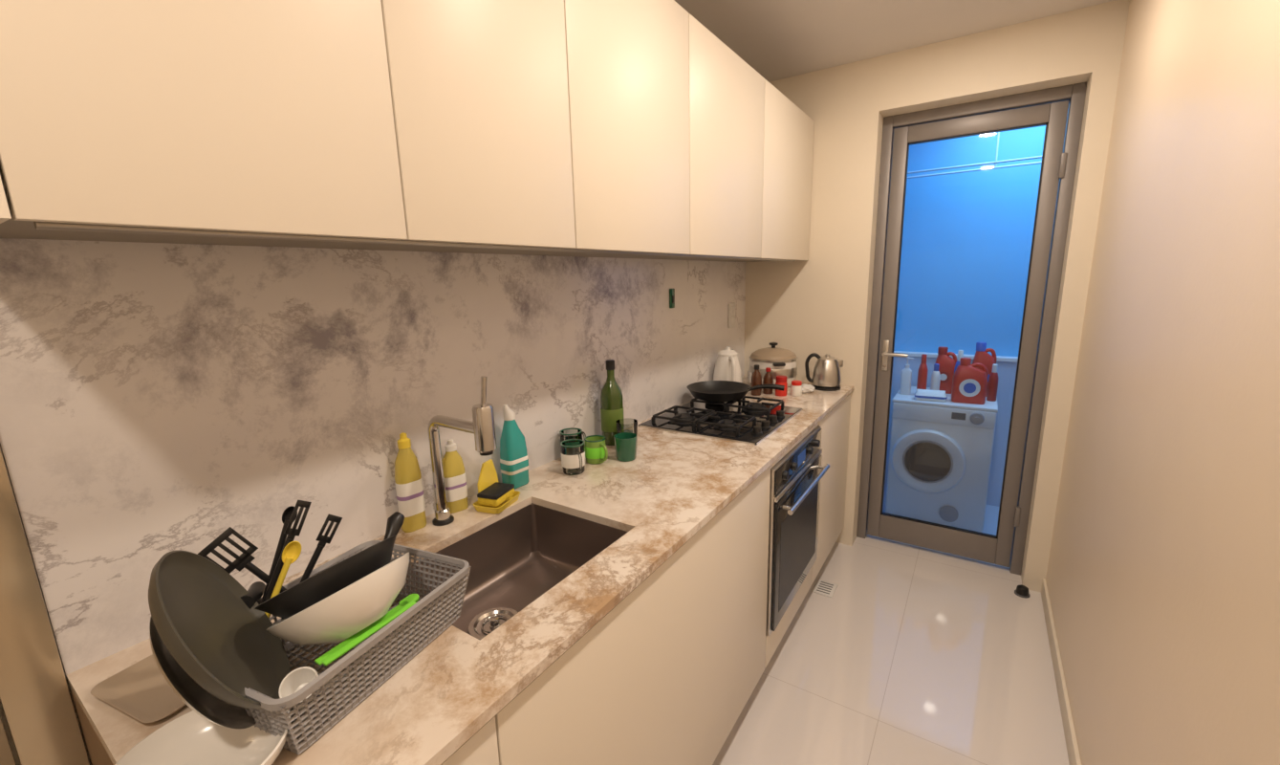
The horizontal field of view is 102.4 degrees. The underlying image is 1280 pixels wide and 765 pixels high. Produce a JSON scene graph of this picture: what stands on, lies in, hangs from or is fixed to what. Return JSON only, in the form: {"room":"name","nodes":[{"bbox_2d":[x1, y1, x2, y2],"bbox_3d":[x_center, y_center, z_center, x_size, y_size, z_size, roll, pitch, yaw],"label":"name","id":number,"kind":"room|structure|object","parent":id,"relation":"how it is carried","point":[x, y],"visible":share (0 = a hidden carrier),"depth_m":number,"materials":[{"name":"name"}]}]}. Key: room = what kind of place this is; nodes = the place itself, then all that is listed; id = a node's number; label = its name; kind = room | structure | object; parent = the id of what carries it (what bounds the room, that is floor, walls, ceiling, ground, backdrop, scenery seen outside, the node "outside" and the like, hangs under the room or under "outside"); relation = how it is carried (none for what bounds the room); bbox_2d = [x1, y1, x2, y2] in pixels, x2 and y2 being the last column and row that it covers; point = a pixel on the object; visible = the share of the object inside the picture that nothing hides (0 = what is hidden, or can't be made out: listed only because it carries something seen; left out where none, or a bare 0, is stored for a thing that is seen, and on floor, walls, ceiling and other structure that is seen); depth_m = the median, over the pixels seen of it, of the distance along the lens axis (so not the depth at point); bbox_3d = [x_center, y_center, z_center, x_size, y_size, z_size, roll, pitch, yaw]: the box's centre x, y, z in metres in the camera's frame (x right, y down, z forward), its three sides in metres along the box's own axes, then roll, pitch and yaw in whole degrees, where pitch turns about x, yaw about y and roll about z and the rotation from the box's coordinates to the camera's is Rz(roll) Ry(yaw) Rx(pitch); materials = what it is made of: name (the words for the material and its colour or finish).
{"room":"kitchen","nodes":[
{"label":"kitchen","id":0,"kind":"room"},
{"bbox_2d":[0,446,91,764],"bbox_3d":[-0.649,0.029,1.210,0.107,2.450,4.850,6,14,33],"label":"wall","id":1,"kind":"structure","parent":0,"point":[2,714],"depth_m":0.76,"materials":[{"name":"beige paint"}]},
{"bbox_2d":[0,238,745,674],"bbox_3d":[-0.151,-0.116,1.841,0.012,0.660,2.720,6,14,33],"label":"backsplash","id":2,"kind":"structure","parent":1,"relation":"attached to","point":[157,400],"depth_m":0.99,"materials":[{"name":"stone"}]},
{"bbox_2d":[669,288,674,308],"bbox_3d":[0.140,-0.363,2.224,0.013,0.084,0.036,6,14,33],"label":"wall socket","id":3,"kind":"object","parent":2,"relation":"attached to","point":[671,291],"visible":1,"depth_m":2.22,"materials":[{"name":"green plastic"}]},
{"bbox_2d":[0,0,814,261],"bbox_3d":[-0.016,-0.739,1.612,0.349,0.679,2.720,6,14,33],"label":"upper cabinet","id":4,"kind":"object","parent":1,"relation":"attached to","point":[587,128],"visible":1,"depth_m":0.80,"materials":[{"name":"laminate"}]},
{"bbox_2d":[712,534,1069,764],"bbox_3d":[0.058,1.350,1.023,1.685,0.100,4.850,6,14,33],"label":"floor","id":5,"kind":"structure","parent":0,"point":[917,655],"depth_m":1.92,"materials":[{"name":"tile"}]},
{"bbox_2d":[0,448,89,764],"bbox_3d":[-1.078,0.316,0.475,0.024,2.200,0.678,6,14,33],"label":"tall cabinet","id":6,"kind":"object","parent":5,"relation":"on","point":[35,698],"visible":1,"depth_m":0.75,"materials":[{"name":"brown metal"}]},
{"bbox_2d":[69,391,851,764],"bbox_3d":[0.123,0.685,1.831,0.596,0.880,2.718,6,14,33],"label":"base cabinet","id":7,"kind":"object","parent":5,"relation":"on","point":[665,676],"visible":0.59,"depth_m":1.21,"materials":[{"name":"laminate"}]},
{"bbox_2d":[65,376,854,764],"bbox_3d":[0.117,0.244,1.740,0.608,0.020,2.720,6,14,33],"label":"countertop","id":8,"kind":"structure","parent":7,"relation":"on","point":[676,483],"depth_m":0.94,"materials":[{"name":"stone"}]},
{"bbox_2d":[90,622,285,722],"bbox_3d":[-0.690,0.438,0.806,0.170,0.010,0.200,3,12,23],"label":"drip tray","id":9,"kind":"object","parent":8,"relation":"on","point":[140,690],"visible":0.48,"depth_m":0.75,"materials":[{"name":"white plastic"}]},
{"bbox_2d":[114,710,290,764],"bbox_3d":[-0.512,0.454,0.604,0.176,0.049,0.176,6,14,33],"label":"plate","id":10,"kind":"object","parent":8,"relation":"on","point":[189,738],"visible":0.66,"depth_m":0.64,"materials":[{"name":"white ceramic"}]},
{"bbox_2d":[241,540,471,754],"bbox_3d":[-0.467,0.387,0.804,0.252,0.100,0.336,3,12,23],"label":"dish rack","id":11,"kind":"object","parent":8,"relation":"on","point":[273,719],"visible":0.5,"depth_m":0.75,"materials":[{"name":"grey plastic"}]},
{"bbox_2d":[149,616,255,729],"bbox_3d":[-0.553,0.359,0.662,0.087,0.176,0.196,-9,13,-32],"label":"frying pan","id":12,"kind":"object","parent":11,"relation":"in","point":[215,710],"visible":0.39,"depth_m":0.60,"materials":[{"name":"metal"}]},
{"bbox_2d":[148,549,290,709],"bbox_3d":[-0.545,0.311,0.681,0.115,0.217,0.282,-8,13,-29],"label":"pan","id":13,"kind":"object","parent":11,"relation":"on","point":[209,623],"visible":0.93,"depth_m":0.66,"materials":[{"name":"black metal"}]},
{"bbox_2d":[197,526,286,592],"bbox_3d":[-0.592,0.301,0.801,0.131,0.172,0.019,-7,13,-26],"label":"slotted spatula","id":14,"kind":"object","parent":11,"relation":"in","point":[244,560],"visible":0.85,"depth_m":0.78,"materials":[{"name":"black plastic"}]},
{"bbox_2d":[260,505,297,603],"bbox_3d":[-0.578,0.289,0.812,0.015,0.169,0.086,4,13,26],"label":"serving spoon","id":15,"kind":"object","parent":11,"relation":"in","point":[286,516],"visible":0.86,"depth_m":0.81,"materials":[{"name":"black plastic"}]},
{"bbox_2d":[282,505,297,522],"bbox_3d":[-0.565,0.214,0.829,0.020,0.030,0.011,18,-14,-37],"label":"bowl","id":16,"kind":"object","parent":15,"relation":"on","point":[286,516],"depth_m":0.83,"materials":[{"name":"black plastic"}]},
{"bbox_2d":[264,541,301,618],"bbox_3d":[-0.556,0.315,0.788,0.015,0.127,0.080,5,13,31],"label":"spoon","id":17,"kind":"object","parent":11,"relation":"in","point":[291,553],"visible":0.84,"depth_m":0.79,"materials":[{"name":"yellow plastic"}]},
{"bbox_2d":[282,541,301,564],"bbox_3d":[-0.544,0.265,0.803,0.024,0.036,0.011,24,-18,-35],"label":"bowl","id":18,"kind":"object","parent":17,"relation":"on","point":[291,553],"depth_m":0.80,"materials":[{"name":"yellow plastic"}]},
{"bbox_2d":[261,499,311,602],"bbox_3d":[-0.560,0.284,0.802,0.010,0.183,0.111,5,13,30],"label":"server","id":19,"kind":"object","parent":11,"relation":"in","point":[292,531],"visible":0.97,"depth_m":0.81,"materials":[{"name":"black plastic"}]},
{"bbox_2d":[278,666,318,705],"bbox_3d":[-0.440,0.402,0.672,0.043,0.048,0.048,-1,11,1],"label":"cup","id":20,"kind":"object","parent":11,"relation":"in","point":[296,679],"visible":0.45,"depth_m":0.68,"materials":[{"name":"white ceramic"}]},
{"bbox_2d":[281,513,342,620],"bbox_3d":[-0.532,0.296,0.834,0.010,0.146,0.109,6,14,34],"label":"turner","id":21,"kind":"object","parent":11,"relation":"in","point":[322,540],"visible":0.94,"depth_m":0.84,"materials":[{"name":"black plastic"}]},
{"bbox_2d":[266,552,409,645],"bbox_3d":[-0.440,0.318,0.766,0.172,0.124,0.194,2,12,15],"label":"mixing bowl","id":22,"kind":"object","parent":11,"relation":"in","point":[353,608],"visible":0.99,"depth_m":0.70,"materials":[{"name":"white ceramic"}]},
{"bbox_2d":[254,511,404,619],"bbox_3d":[-0.461,0.286,0.772,0.180,0.118,0.193,-4,12,-14],"label":"frying pan","id":23,"kind":"object","parent":22,"relation":"in","point":[337,576],"visible":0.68,"depth_m":0.70,"materials":[{"name":"black metal"}]},
{"bbox_2d":[314,593,418,665],"bbox_3d":[-0.388,0.356,0.751,0.030,0.010,0.163,4,13,26],"label":"tongs","id":24,"kind":"object","parent":11,"relation":"in","point":[329,657],"visible":1,"depth_m":0.73,"materials":[{"name":"plastic"}]},
{"bbox_2d":[394,432,427,532],"bbox_3d":[-0.549,0.233,1.220,0.041,0.240,0.059,8,15,40],"label":"dish soap bottle","id":25,"kind":"object","parent":8,"relation":"on","point":[409,488],"visible":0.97,"depth_m":1.21,"materials":[{"name":"yellow plastic"}]},
{"bbox_2d":[396,490,423,500],"bbox_3d":[-0.548,0.266,1.226,0.041,0.010,0.059,8,15,40],"label":"print","id":26,"kind":"object","parent":25,"relation":"attached to","point":[407,495],"depth_m":1.21},
{"bbox_2d":[442,438,468,513],"bbox_3d":[-0.479,0.237,1.321,0.059,0.190,0.041,-11,15,-40],"label":"dish soap bottle","id":27,"kind":"object","parent":8,"relation":"on","point":[454,472],"visible":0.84,"depth_m":1.31,"materials":[{"name":"yellow plastic"}]},
{"bbox_2d":[445,481,466,490],"bbox_3d":[-0.478,0.263,1.326,0.059,0.008,0.041,-11,15,-40],"label":"print","id":28,"kind":"object","parent":27,"relation":"attached to","point":[449,486],"depth_m":1.31},
{"bbox_2d":[427,375,497,525],"bbox_3d":[-0.416,0.165,1.186,0.232,0.381,0.050,6,14,33],"label":"kitchen faucet","id":29,"kind":"object","parent":8,"relation":"on","point":[483,425],"visible":1,"depth_m":1.17,"materials":[{"name":"silver metal"}]},
{"bbox_2d":[472,458,520,513],"bbox_3d":[-0.379,0.271,1.355,0.089,0.105,0.121,3,12,19],"label":"sponge caddy","id":30,"kind":"object","parent":8,"relation":"on","point":[488,476],"visible":0.7,"depth_m":1.36,"materials":[{"name":"yellow plastic"}]},
{"bbox_2d":[477,481,514,506],"bbox_3d":[-0.376,0.292,1.345,0.058,0.030,0.083,3,12,19],"label":"sponge","id":31,"kind":"object","parent":30,"relation":"in","point":[496,493],"visible":1,"depth_m":1.32,"materials":[{"name":"yellow"}]},
{"bbox_2d":[472,490,520,513],"bbox_3d":[-0.377,0.314,1.359,0.084,0.018,0.112,3,12,19],"label":"tray","id":32,"kind":"object","parent":30,"relation":"attached to","point":[479,508],"depth_m":1.32,"materials":[{"name":"yellow plastic"}]},
{"bbox_2d":[401,502,628,640],"bbox_3d":[-0.278,0.463,1.147,0.367,0.152,0.484,6,14,33],"label":"sink","id":33,"kind":"object","parent":8,"relation":"in","point":[518,557],"visible":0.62,"depth_m":1.31,"materials":[{"name":"brown metal"}]},
{"bbox_2d":[499,404,529,489],"bbox_3d":[-0.361,0.178,1.465,0.054,0.242,0.073,7,14,37],"label":"bottle","id":34,"kind":"object","parent":8,"relation":"on","point":[513,453],"visible":0.94,"depth_m":1.45,"materials":[{"name":"teal plastic"}]},
{"bbox_2d":[499,458,528,472],"bbox_3d":[-0.360,0.233,1.476,0.054,0.020,0.073,7,14,37],"label":"print","id":35,"kind":"object","parent":34,"relation":"attached to","point":[513,465],"depth_m":1.45},
{"bbox_2d":[560,438,585,475],"bbox_3d":[-0.205,0.231,1.562,0.074,0.093,0.097,-1,11,3],"label":"glass mug","id":36,"kind":"object","parent":8,"relation":"on","point":[573,458],"visible":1,"depth_m":1.55,"materials":[{"name":"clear glass"}]},
{"bbox_2d":[559,427,585,452],"bbox_3d":[-0.214,0.203,1.690,0.097,0.096,0.074,-6,12,-22],"label":"glass mug","id":37,"kind":"object","parent":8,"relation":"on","point":[580,432],"visible":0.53,"depth_m":1.68,"materials":[{"name":"green glass"}]},
{"bbox_2d":[584,434,607,464],"bbox_3d":[-0.134,0.219,1.646,0.068,0.079,0.099,-11,15,-38],"label":"coffee mug","id":38,"kind":"object","parent":8,"relation":"on","point":[596,449],"visible":1,"depth_m":1.63,"materials":[{"name":"glass"}]},
{"bbox_2d":[600,359,624,445],"bbox_3d":[-0.100,0.069,1.823,0.082,0.300,0.082,6,14,33],"label":"olive oil bottle","id":39,"kind":"object","parent":8,"relation":"on","point":[611,393],"visible":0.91,"depth_m":1.79,"materials":[{"name":"green glass"}]},
{"bbox_2d":[613,432,637,461],"bbox_3d":[-0.046,0.211,1.676,0.076,0.078,0.076,6,14,33],"label":"drinking glass","id":40,"kind":"object","parent":8,"relation":"on","point":[625,443],"visible":1,"depth_m":1.65,"materials":[{"name":"green ceramic"}]},
{"bbox_2d":[615,418,637,448],"bbox_3d":[-0.044,0.181,1.767,0.074,0.100,0.074,6,14,33],"label":"drinking glass","id":41,"kind":"object","parent":8,"relation":"on","point":[635,424],"visible":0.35,"depth_m":1.75,"materials":[{"name":"clear glass"}]},
{"bbox_2d":[638,395,802,445],"bbox_3d":[0.351,0.124,2.138,0.489,0.046,0.554,6,14,33],"label":"gas cooktop","id":42,"kind":"object","parent":8,"relation":"in","point":[740,421],"visible":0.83,"depth_m":2.04,"materials":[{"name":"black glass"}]},
{"bbox_2d":[686,380,784,402],"bbox_3d":[0.408,0.038,2.271,0.417,0.066,0.286,6,14,33],"label":"frying pan","id":43,"kind":"object","parent":42,"relation":"on","point":[719,391],"visible":1,"depth_m":2.31,"materials":[{"name":"black metal"}]},
{"bbox_2d":[713,346,742,382],"bbox_3d":[0.446,-0.063,2.571,0.156,0.235,0.171,-12,16,-43],"label":"water jug","id":44,"kind":"object","parent":8,"relation":"on","point":[727,366],"visible":0.66,"depth_m":2.53,"materials":[{"name":"white ceramic"}]},
{"bbox_2d":[750,364,761,395],"bbox_3d":[0.571,-0.013,2.523,0.053,0.150,0.053,6,14,33],"label":"sauce bottle","id":45,"kind":"object","parent":8,"relation":"on","point":[756,378],"visible":0.92,"depth_m":2.51,"materials":[{"name":"brown glass"}]},
{"bbox_2d":[762,367,773,393],"bbox_3d":[0.635,-0.009,2.548,0.049,0.130,0.049,6,14,33],"label":"sauce bottle","id":46,"kind":"object","parent":8,"relation":"on","point":[768,379],"visible":0.92,"depth_m":2.53,"materials":[{"name":"brown glass"}]},
{"bbox_2d":[747,342,797,387],"bbox_3d":[0.707,-0.101,2.737,0.250,0.231,0.250,-12,15,-42],"label":"rice cooker","id":47,"kind":"object","parent":8,"relation":"on","point":[782,361],"visible":0.83,"depth_m":2.64,"materials":[{"name":"white plastic"}]},
{"bbox_2d":[775,375,787,396],"bbox_3d":[0.688,0.016,2.506,0.058,0.094,0.058,6,14,33],"label":"spice jar","id":48,"kind":"object","parent":8,"relation":"on","point":[780,379],"visible":0.94,"depth_m":2.48,"materials":[{"name":"red plastic"}]},
{"bbox_2d":[790,380,802,396],"bbox_3d":[0.759,0.028,2.497,0.052,0.070,0.052,6,14,33],"label":"spice jar","id":49,"kind":"object","parent":8,"relation":"on","point":[796,385],"visible":1,"depth_m":2.48,"materials":[{"name":"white plastic"}]},
{"bbox_2d":[802,383,815,392],"bbox_3d":[0.826,0.027,2.562,0.088,0.043,0.087,6,14,33],"label":"plastic bag","id":50,"kind":"object","parent":8,"relation":"on","point":[806,388],"visible":0.69,"depth_m":2.54,"materials":[{"name":"white plastic"}]},
{"bbox_2d":[804,352,843,390],"bbox_3d":[0.948,-0.059,2.625,0.156,0.181,0.141,-6,12,-22],"label":"electric kettle","id":51,"kind":"object","parent":8,"relation":"on","point":[826,375],"visible":1,"depth_m":2.58,"materials":[{"name":"silver metal"}]},
{"bbox_2d":[766,426,829,635],"bbox_3d":[0.397,0.517,2.123,0.614,0.620,0.578,6,14,33],"label":"built-in oven","id":52,"kind":"object","parent":7,"relation":"in","point":[794,489],"visible":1,"depth_m":1.88,"materials":[{"name":"glass"}]},
{"bbox_2d":[812,579,837,597],"bbox_3d":[0.886,0.984,2.462,0.090,0.007,0.120,6,14,33],"label":"trap","id":53,"kind":"object","parent":5,"relation":"on","point":[822,587],"visible":1,"depth_m":2.45,"materials":[{"name":"white plastic"}]},
{"bbox_2d":[1014,584,1030,598],"bbox_3d":[1.768,0.960,2.377,0.060,0.043,0.060,6,14,33],"label":"stopper","id":54,"kind":"object","parent":5,"relation":"on","point":[1022,591],"visible":1,"depth_m":2.36,"materials":[{"name":"black plastic"}]},
{"bbox_2d":[673,0,1115,82],"bbox_3d":[-0.005,-1.149,0.518,1.685,0.100,4.850,6,14,33],"label":"ceiling","id":55,"kind":"structure","parent":0,"point":[779,39],"depth_m":2.05,"materials":[{"name":"paint"}]},
{"bbox_2d":[907,131,1041,178],"bbox_3d":[1.889,-1.447,2.908,1.560,0.456,0.192,6,14,33],"label":"rail","id":56,"kind":"object","parent":55,"relation":"hanging from","point":[996,162],"visible":0.24,"depth_m":2.91,"materials":[{"name":"white metal"}]},
{"bbox_2d":[743,0,1129,592],"bbox_3d":[1.291,-0.311,2.647,1.685,2.450,0.250,6,14,33],"label":"wall","id":57,"kind":"structure","parent":0,"point":[820,304],"depth_m":2.38,"materials":[{"name":"beige paint"}]},
{"bbox_2d":[867,100,1069,566],"bbox_3d":[1.548,-0.160,2.547,0.662,2.140,0.045,6,14,33],"label":"door","id":58,"kind":"structure","parent":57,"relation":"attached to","point":[990,550],"depth_m":2.49,"materials":[{"name":"beige metal"}]},
{"bbox_2d":[881,340,889,370],"bbox_3d":[1.286,-0.142,2.696,0.027,0.160,0.008,6,14,33],"label":"plate","id":59,"kind":"object","parent":58,"relation":"attached to","point":[885,342],"depth_m":2.69,"materials":[{"name":"metal"}]},
{"bbox_2d":[884,352,908,357],"bbox_3d":[1.308,-0.141,2.630,0.109,0.020,0.022,6,14,33],"label":"door handle","id":60,"kind":"object","parent":58,"relation":"attached to","point":[885,354],"visible":1,"depth_m":2.62,"materials":[{"name":"silver metal"}]},
{"bbox_2d":[880,122,1048,538],"bbox_3d":[1.548,-0.189,2.541,0.542,1.934,0.024,6,14,33],"label":"gasket","id":61,"kind":"object","parent":58,"relation":"attached to","point":[1046,123],"visible":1,"depth_m":2.51,"materials":[{"name":"black plastic"}]},
{"bbox_2d":[856,82,1086,575],"bbox_3d":[1.552,-0.178,2.550,0.760,2.215,0.090,6,14,33],"label":"frame","id":62,"kind":"object","parent":57,"relation":"attached to","point":[1075,94],"visible":0.87,"depth_m":2.39,"materials":[{"name":"beige metal"}]},
{"bbox_2d":[1013,151,1067,526],"bbox_3d":[1.808,-0.133,2.334,0.020,1.700,0.025,6,14,33],"label":"hinges","id":63,"kind":"object","parent":57,"relation":"attached to","point":[1063,159],"visible":1,"depth_m":2.17,"materials":[{"name":"beige metal"}]},
{"bbox_2d":[882,485,999,535],"bbox_3d":[1.897,0.904,3.302,1.600,0.100,1.050,6,14,33],"label":"floor","id":64,"kind":"structure","parent":0,"point":[991,514],"depth_m":3.25,"materials":[{"name":"white tile"}]},
{"bbox_2d":[885,386,997,532],"bbox_3d":[1.904,0.465,3.270,0.536,0.772,0.500,6,14,33],"label":"washing machine","id":65,"kind":"object","parent":64,"relation":"on","point":[941,453],"visible":0.97,"depth_m":3.07,"materials":[{"name":"white metal"}]},
{"bbox_2d":[899,357,913,394],"bbox_3d":[1.693,-0.043,3.262,0.065,0.236,0.044,6,14,33],"label":"pump bottle","id":66,"kind":"object","parent":65,"relation":"on","point":[906,372],"visible":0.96,"depth_m":3.25,"materials":[{"name":"white plastic"}]},
{"bbox_2d":[916,353,928,389],"bbox_3d":[1.765,-0.047,3.212,0.052,0.260,0.052,6,14,33],"label":"bottle","id":67,"kind":"object","parent":65,"relation":"on","point":[922,369],"visible":0.8,"depth_m":3.19,"materials":[{"name":"red plastic"}]},
{"bbox_2d":[914,389,947,402],"bbox_3d":[1.758,0.075,3.110,0.172,0.062,0.086,5,13,27],"label":"pack","id":68,"kind":"object","parent":65,"relation":"on","point":[920,394],"visible":1,"depth_m":3.08},
{"bbox_2d":[914,394,947,399],"bbox_3d":[1.758,0.083,3.111,0.172,0.014,0.086,5,13,27],"label":"print","id":69,"kind":"object","parent":68,"relation":"attached to","point":[917,397],"depth_m":3.08},
{"bbox_2d":[930,363,940,390],"bbox_3d":[1.847,-0.019,3.213,0.052,0.200,0.052,6,14,33],"label":"bottle","id":70,"kind":"object","parent":65,"relation":"on","point":[935,381],"visible":0.7,"depth_m":3.19,"materials":[{"name":"white plastic"}]},
{"bbox_2d":[934,346,956,393],"bbox_3d":[1.946,-0.080,3.278,0.125,0.290,0.083,8,15,38],"label":"detergent jug","id":71,"kind":"object","parent":65,"relation":"on","point":[946,363],"visible":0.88,"depth_m":3.25,"materials":[{"name":"red plastic"}]},
{"bbox_2d":[954,349,963,372],"bbox_3d":[1.951,-0.054,3.147,0.052,0.290,0.052,6,14,33],"label":"bottle","id":72,"kind":"object","parent":65,"relation":"on","point":[960,352],"visible":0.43,"depth_m":3.12,"materials":[{"name":"plastic"}]},
{"bbox_2d":[951,357,988,404],"bbox_3d":[1.936,-0.012,3.018,0.172,0.260,0.093,5,13,27],"label":"detergent jug","id":73,"kind":"object","parent":65,"relation":"on","point":[969,382],"visible":1,"depth_m":2.99,"materials":[{"name":"red plastic"}]},
{"bbox_2d":[972,341,997,396],"bbox_3d":[2.113,-0.082,3.165,0.125,0.330,0.083,5,13,27],"label":"detergent jug","id":74,"kind":"object","parent":65,"relation":"on","point":[981,356],"visible":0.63,"depth_m":3.13,"materials":[{"name":"red plastic"}]},
{"bbox_2d":[986,363,998,401],"bbox_3d":[2.089,0.000,3.042,0.048,0.220,0.048,6,14,33],"label":"bottle","id":75,"kind":"object","parent":65,"relation":"on","point":[992,386],"visible":1,"depth_m":3.03,"materials":[{"name":"red plastic"}]},
{"bbox_2d":[884,125,1045,506],"bbox_3d":[2.099,-0.575,3.372,1.600,2.760,0.185,6,14,33],"label":"wall","id":76,"kind":"structure","parent":0,"point":[967,236],"depth_m":3.30,"materials":[{"name":"white paint"}]},
{"bbox_2d":[1045,0,1279,764],"bbox_3d":[0.696,0.172,0.335,0.120,2.450,4.850,6,14,33],"label":"wall","id":77,"kind":"structure","parent":0,"point":[1162,578],"depth_m":1.07,"materials":[{"name":"beige paint"}]},
{"bbox_2d":[1041,578,1081,764],"bbox_3d":[0.630,1.343,0.544,0.012,0.075,4.500,6,14,33],"label":"baseboard","id":78,"kind":"structure","parent":77,"relation":"attached to","point":[1073,749],"depth_m":1.80,"materials":[{"name":"beige paint"}]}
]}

